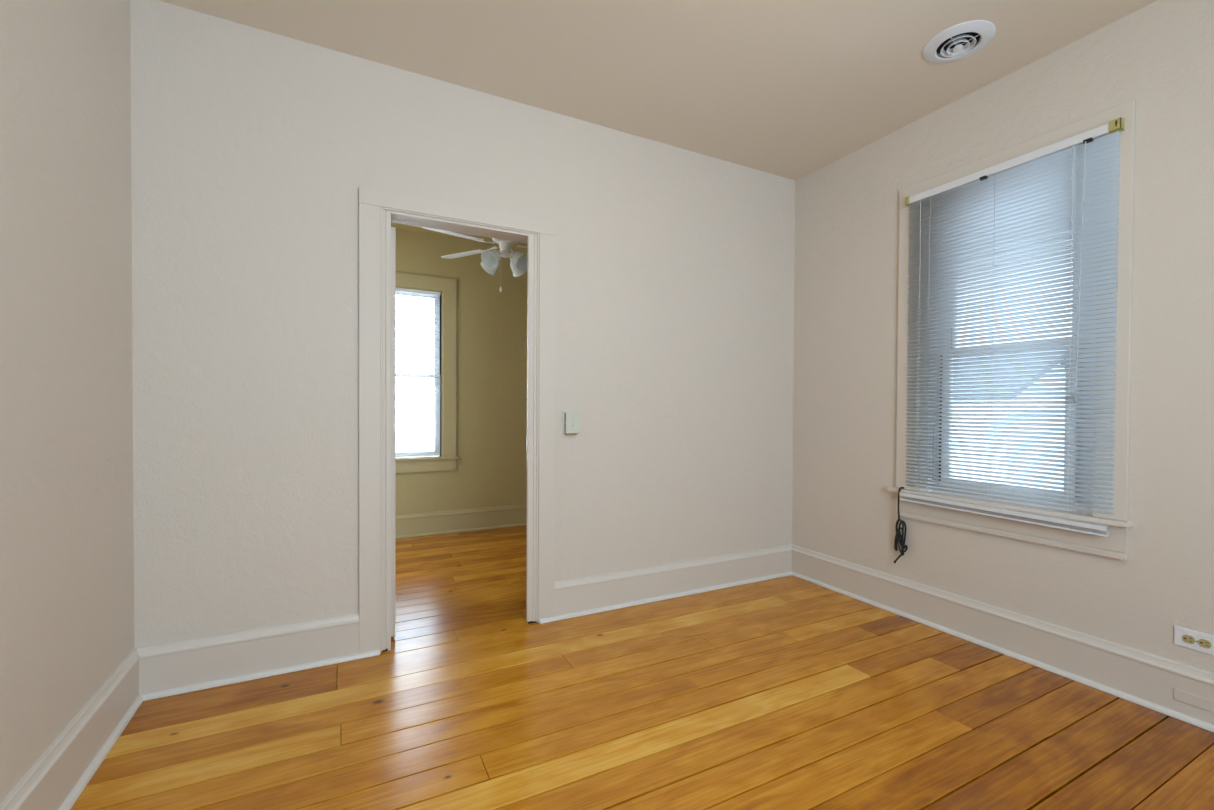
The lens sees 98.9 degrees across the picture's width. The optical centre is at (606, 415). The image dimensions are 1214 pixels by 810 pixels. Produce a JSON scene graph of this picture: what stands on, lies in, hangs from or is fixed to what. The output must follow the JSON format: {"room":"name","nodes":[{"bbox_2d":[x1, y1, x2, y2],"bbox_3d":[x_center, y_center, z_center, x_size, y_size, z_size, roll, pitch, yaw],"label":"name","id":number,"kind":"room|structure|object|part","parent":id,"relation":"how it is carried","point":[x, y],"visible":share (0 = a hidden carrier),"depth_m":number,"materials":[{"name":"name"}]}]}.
{"room":"empty room","nodes":[
{"label":"empty room","id":0,"kind":"room"},
{"bbox_2d":[0,0,133,802],"bbox_3d":[-1.038,-0.231,0.311,0.120,2.740,4.030,0,1,-27],"label":"wall","id":1,"kind":"structure","parent":0,"point":[67,535],"depth_m":1.50,"materials":[{"name":"beige paint"}]},
{"bbox_2d":[0,648,142,809],"bbox_3d":[-0.945,1.038,0.305,0.036,0.203,3.900,0,1,-27],"label":"baseboard","id":2,"kind":"structure","parent":1,"relation":"attached to","point":[56,780],"depth_m":1.58,"materials":[{"name":"beige paint"}]},
{"bbox_3d":[-0.938,1.129,0.310,0.018,0.020,3.900,0,1,-27],"label":"shoe molding","id":3,"kind":"part","parent":2,"relation":"part of","materials":[{"name":"white paint"}]},
{"bbox_2d":[391,222,526,248],"bbox_3d":[-0.804,-1.686,3.930,3.835,0.160,2.370,0,1,-27],"label":"ceiling","id":4,"kind":"structure","parent":0,"point":[403,227],"depth_m":4.63,"materials":[{"name":"beige paint"}]},
{"bbox_2d":[422,227,526,291],"bbox_3d":[-0.732,-1.256,3.779,1.200,0.695,1.160,0,1,-27],"label":"ceiling fan","id":5,"kind":"object","parent":4,"relation":"hanging from","point":[491,257],"visible":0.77,"depth_m":3.78,"materials":[{"name":"white metal"}]},
{"bbox_3d":[-1.050,-1.240,3.540,0.419,0.026,0.127,0,1,-43],"label":"blade","id":6,"kind":"part","parent":5,"relation":"part of","materials":[{"name":"white wood"}]},
{"bbox_3d":[-1.106,-1.247,4.024,0.419,0.026,0.127,1,1,29],"label":"blade","id":7,"kind":"part","parent":5,"relation":"part of","materials":[{"name":"white wood"}]},
{"bbox_3d":[-0.880,-1.119,3.894,0.136,0.139,0.140,0,1,-27],"label":"lamp shade","id":8,"kind":"part","parent":5,"relation":"part of","materials":[{"name":"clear glass"}]},
{"bbox_3d":[-0.817,-1.116,3.688,0.140,0.139,0.136,0,1,-27],"label":"lamp shade","id":9,"kind":"part","parent":5,"relation":"part of","materials":[{"name":"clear glass"}]},
{"bbox_3d":[-0.674,-1.118,3.957,0.140,0.139,0.136,0,1,-27],"label":"lamp shade","id":10,"kind":"part","parent":5,"relation":"part of","materials":[{"name":"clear glass"}]},
{"bbox_3d":[-0.612,-1.115,3.751,0.136,0.139,0.140,0,1,-27],"label":"lamp shade","id":11,"kind":"part","parent":5,"relation":"part of","materials":[{"name":"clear glass"}]},
{"bbox_2d":[395,230,526,514],"bbox_3d":[-1.338,-0.271,4.909,3.535,2.700,0.180,0,1,-27],"label":"wall","id":12,"kind":"structure","parent":0,"point":[491,470],"depth_m":4.88,"materials":[{"name":"beige paint"}]},
{"bbox_2d":[395,272,458,472],"bbox_3d":[-1.852,-0.368,4.591,1.040,1.753,0.175,0,1,-27],"label":"window","id":13,"kind":"structure","parent":12,"relation":"in","point":[446,461],"depth_m":4.73,"materials":[{"name":"beige wood"}]},
{"bbox_3d":[-1.869,0.002,4.625,0.740,0.745,0.030,0,1,-27],"label":"sash","id":14,"kind":"part","parent":13,"relation":"part of","materials":[{"name":"white plastic"}]},
{"bbox_2d":[395,288,440,456],"bbox_3d":[-1.837,-0.373,4.564,0.722,1.484,0.044,0,1,-27],"label":"blind","id":15,"kind":"object","parent":13,"relation":"attached to","point":[398,290],"visible":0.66,"depth_m":4.63,"materials":[{"name":"white plastic"}]},
{"bbox_3d":[-1.845,0.363,4.580,0.716,0.010,0.022,0,1,-27],"label":"rail","id":16,"kind":"part","parent":15,"relation":"part of","materials":[{"name":"white plastic"}]},
{"bbox_3d":[-1.883,-0.731,4.651,0.740,0.780,0.030,0,1,-27],"label":"sash","id":17,"kind":"part","parent":13,"relation":"part of","materials":[{"name":"white plastic"}]},
{"bbox_3d":[-1.838,0.392,4.565,1.040,0.022,0.095,0,1,-27],"label":"sill","id":18,"kind":"part","parent":13,"relation":"part of","materials":[{"name":"beige wood"}]},
{"bbox_2d":[395,504,526,538],"bbox_3d":[-1.295,0.979,4.829,3.535,0.203,0.036,0,1,-27],"label":"baseboard","id":19,"kind":"structure","parent":12,"relation":"attached to","point":[464,520],"depth_m":4.79,"materials":[{"name":"beige paint"}]},
{"bbox_3d":[-1.292,1.069,4.822,3.535,0.020,0.018,0,1,-27],"label":"shoe molding","id":20,"kind":"part","parent":19,"relation":"part of","materials":[{"name":"beige wood"}]},
{"bbox_3d":[-1.298,0.898,4.833,3.535,0.041,0.024,0,1,-27],"label":"cap molding","id":21,"kind":"part","parent":19,"relation":"part of","materials":[{"name":"beige wood"}]},
{"bbox_2d":[130,0,794,651],"bbox_3d":[-0.299,-0.260,2.879,3.535,2.740,0.130,0,1,-27],"label":"wall","id":22,"kind":"structure","parent":0,"point":[253,149],"depth_m":2.35,"materials":[{"name":"beige paint"}]},
{"bbox_2d":[135,612,379,700],"bbox_3d":[-1.450,1.011,2.217,0.880,0.203,0.036,0,1,-27],"label":"baseboard","id":23,"kind":"structure","parent":22,"relation":"attached to","point":[194,664],"depth_m":2.18,"materials":[{"name":"beige paint"}]},
{"bbox_3d":[-1.490,0.930,2.202,0.794,0.041,0.024,0,1,-27],"label":"cap molding","id":24,"kind":"part","parent":23,"relation":"part of","materials":[{"name":"beige paint"}]},
{"bbox_3d":[-1.446,1.101,2.210,0.880,0.020,0.018,0,1,-27],"label":"shoe molding","id":25,"kind":"part","parent":23,"relation":"part of","materials":[{"name":"white paint"}]},
{"bbox_2d":[359,186,555,653],"bbox_3d":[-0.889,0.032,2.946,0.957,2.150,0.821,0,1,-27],"label":"door frame","id":26,"kind":"structure","parent":22,"relation":"in","point":[377,238],"depth_m":2.49,"materials":[{"name":"beige paint"}]},
{"bbox_3d":[-1.083,0.075,2.399,0.113,2.074,0.021,0,1,-27],"label":"casing","id":27,"kind":"part","parent":26,"relation":"part of","materials":[{"name":"beige paint"}]},
{"bbox_3d":[-0.701,-0.996,2.577,0.957,0.083,0.021,0,1,-27],"label":"head casing","id":28,"kind":"part","parent":26,"relation":"part of","materials":[{"name":"beige paint"}]},
{"bbox_3d":[-0.335,0.075,2.782,0.120,2.074,0.021,0,1,-27],"label":"casing","id":29,"kind":"part","parent":26,"relation":"part of","materials":[{"name":"beige paint"}]},
{"bbox_2d":[562,411,579,434],"bbox_3d":[-0.194,0.043,2.845,0.094,0.133,0.035,0,1,-27],"label":"light switch","id":30,"kind":"object","parent":22,"relation":"attached to","point":[570,420],"visible":1,"depth_m":2.83,"materials":[{"name":"white plastic"}]},
{"bbox_2d":[540,544,791,623],"bbox_3d":[0.473,1.009,3.201,1.870,0.203,0.036,0,1,-27],"label":"baseboard","id":31,"kind":"structure","parent":22,"relation":"attached to","point":[576,597],"depth_m":3.14,"materials":[{"name":"beige paint"}]},
{"bbox_3d":[0.477,1.099,3.194,1.870,0.020,0.018,0,1,-27],"label":"shoe molding","id":32,"kind":"part","parent":31,"relation":"part of","materials":[{"name":"white paint"}]},
{"bbox_3d":[0.509,0.928,3.225,1.784,0.041,0.024,0,1,-27],"label":"cap molding","id":33,"kind":"part","parent":31,"relation":"part of","materials":[{"name":"beige paint"}]},
{"bbox_2d":[70,526,1213,809],"bbox_3d":[0.117,1.153,2.134,3.835,0.060,6.485,0,1,-27],"label":"floor","id":34,"kind":"structure","parent":0,"point":[791,692],"depth_m":1.90,"materials":[{"name":"brown wood"}]},
{"bbox_2d":[158,0,1156,180],"bbox_3d":[0.673,-1.661,1.043,3.835,0.120,4.115,0,1,-27],"label":"ceiling","id":35,"kind":"structure","parent":0,"point":[790,89],"depth_m":2.31,"materials":[{"name":"beige paint"}]},
{"bbox_2d":[923,20,995,63],"bbox_3d":[1.520,-1.598,2.247,0.262,0.027,0.262,0,1,-27],"label":"ceiling vent","id":36,"kind":"object","parent":35,"relation":"in","point":[960,41],"visible":1,"depth_m":2.23,"materials":[{"name":"white metal"}]},
{"bbox_2d":[792,0,1213,672],"bbox_3d":[2.272,-0.233,1.932,0.180,2.740,3.900,0,1,-27],"label":"wall","id":37,"kind":"structure","parent":0,"point":[1159,56],"depth_m":2.26,"materials":[{"name":"beige paint"}]},
{"bbox_2d":[792,545,1213,732],"bbox_3d":[2.169,1.035,1.899,0.036,0.203,3.900,0,1,-27],"label":"baseboard","id":38,"kind":"structure","parent":37,"relation":"attached to","point":[1183,692],"depth_m":2.35,"materials":[{"name":"beige paint"}]},
{"bbox_2d":[887,99,1135,559],"bbox_3d":[1.927,-0.342,2.545,0.216,1.832,1.022,0,1,-27],"label":"window","id":39,"kind":"structure","parent":37,"relation":"in","point":[1115,545],"depth_m":2.29,"materials":[{"name":"beige paint"}]},
{"bbox_2d":[894,487,907,562],"bbox_3d":[1.634,0.619,2.896,0.041,0.440,0.082,0,1,-27],"label":"cable","id":40,"kind":"object","parent":39,"relation":"hanging from","point":[898,537],"visible":1,"depth_m":2.89,"materials":[{"name":"black plastic"}]},
{"bbox_3d":[1.963,-0.358,2.547,0.150,1.570,0.750,0,1,-27],"label":"vinyl frame","id":41,"kind":"part","parent":39,"relation":"part of","materials":[{"name":"white plastic"}]},
{"bbox_3d":[1.870,0.430,2.527,0.096,0.022,1.022,0,1,-27],"label":"sill","id":42,"kind":"part","parent":39,"relation":"part of","materials":[{"name":"beige paint"}]},
{"bbox_3d":[1.943,0.027,2.543,0.030,0.730,0.574,0,1,-27],"label":"sash","id":43,"kind":"part","parent":39,"relation":"part of","materials":[{"name":"white plastic"}]},
{"bbox_2d":[899,117,1124,536],"bbox_3d":[1.844,-0.352,2.471,0.052,1.676,0.886,0,1,-27],"label":"blind","id":44,"kind":"object","parent":39,"relation":"attached to","point":[1063,187],"visible":1,"depth_m":2.38,"materials":[{"name":"white plastic"}]},
{"bbox_3d":[1.825,-0.390,2.496,0.004,1.520,0.658,0,1,-27],"label":"lift cord","id":45,"kind":"part","parent":44,"relation":"part of","materials":[{"name":"white fabric"}]},
{"bbox_3d":[1.846,-0.351,2.480,0.038,1.597,0.610,0,1,-27],"label":"ladder cord","id":46,"kind":"part","parent":44,"relation":"part of","materials":[{"name":"white fabric"}]},
{"bbox_3d":[1.823,0.475,2.483,0.024,0.021,0.870,0,1,-27],"label":"rail","id":47,"kind":"part","parent":44,"relation":"part of","materials":[{"name":"white plastic"}]},
{"bbox_3d":[1.983,-0.708,2.552,0.030,0.800,0.584,0,1,-27],"label":"sash","id":48,"kind":"part","parent":39,"relation":"part of","materials":[{"name":"white plastic"}]},
{"bbox_2d":[1174,626,1213,655],"bbox_3d":[2.176,0.834,1.915,0.010,0.071,0.116,0,1,-27],"label":"electrical outlet","id":49,"kind":"object","parent":37,"relation":"attached to","point":[1187,638],"visible":1,"depth_m":1.92,"materials":[{"name":"white plastic"}]},
{"bbox_2d":[1182,635,1194,643],"bbox_3d":[2.164,0.834,1.931,0.003,0.029,0.033,0,1,-27],"label":"receptacle","id":50,"kind":"object","parent":49,"relation":"attached to","point":[1186,639],"depth_m":1.93,"materials":[{"name":"beige plastic"}]},
{"bbox_2d":[1198,639,1211,647],"bbox_3d":[2.183,0.834,1.895,0.003,0.029,0.033,0,1,-27],"label":"receptacle","id":51,"kind":"object","parent":49,"relation":"attached to","point":[1202,643],"depth_m":1.89,"materials":[{"name":"beige plastic"}]},
{"label":"outside","id":52,"kind":"structure","parent":0,"visible":0},
{"bbox_2d":[395,431,1063,490],"bbox_3d":[3.466,1.761,10.382,70.000,0.050,70.000,0,1,-27],"label":"ground","id":53,"kind":"structure","parent":52,"point":[409,445],"depth_m":28.17,"materials":[{"name":"white"}]},
{"bbox_2d":[951,350,1065,489],"bbox_3d":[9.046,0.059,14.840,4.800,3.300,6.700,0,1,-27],"label":"window pane","id":54,"kind":"structure","parent":53,"relation":"on","point":[1055,350],"depth_m":11.78,"materials":[{"name":"white"}]}
]}

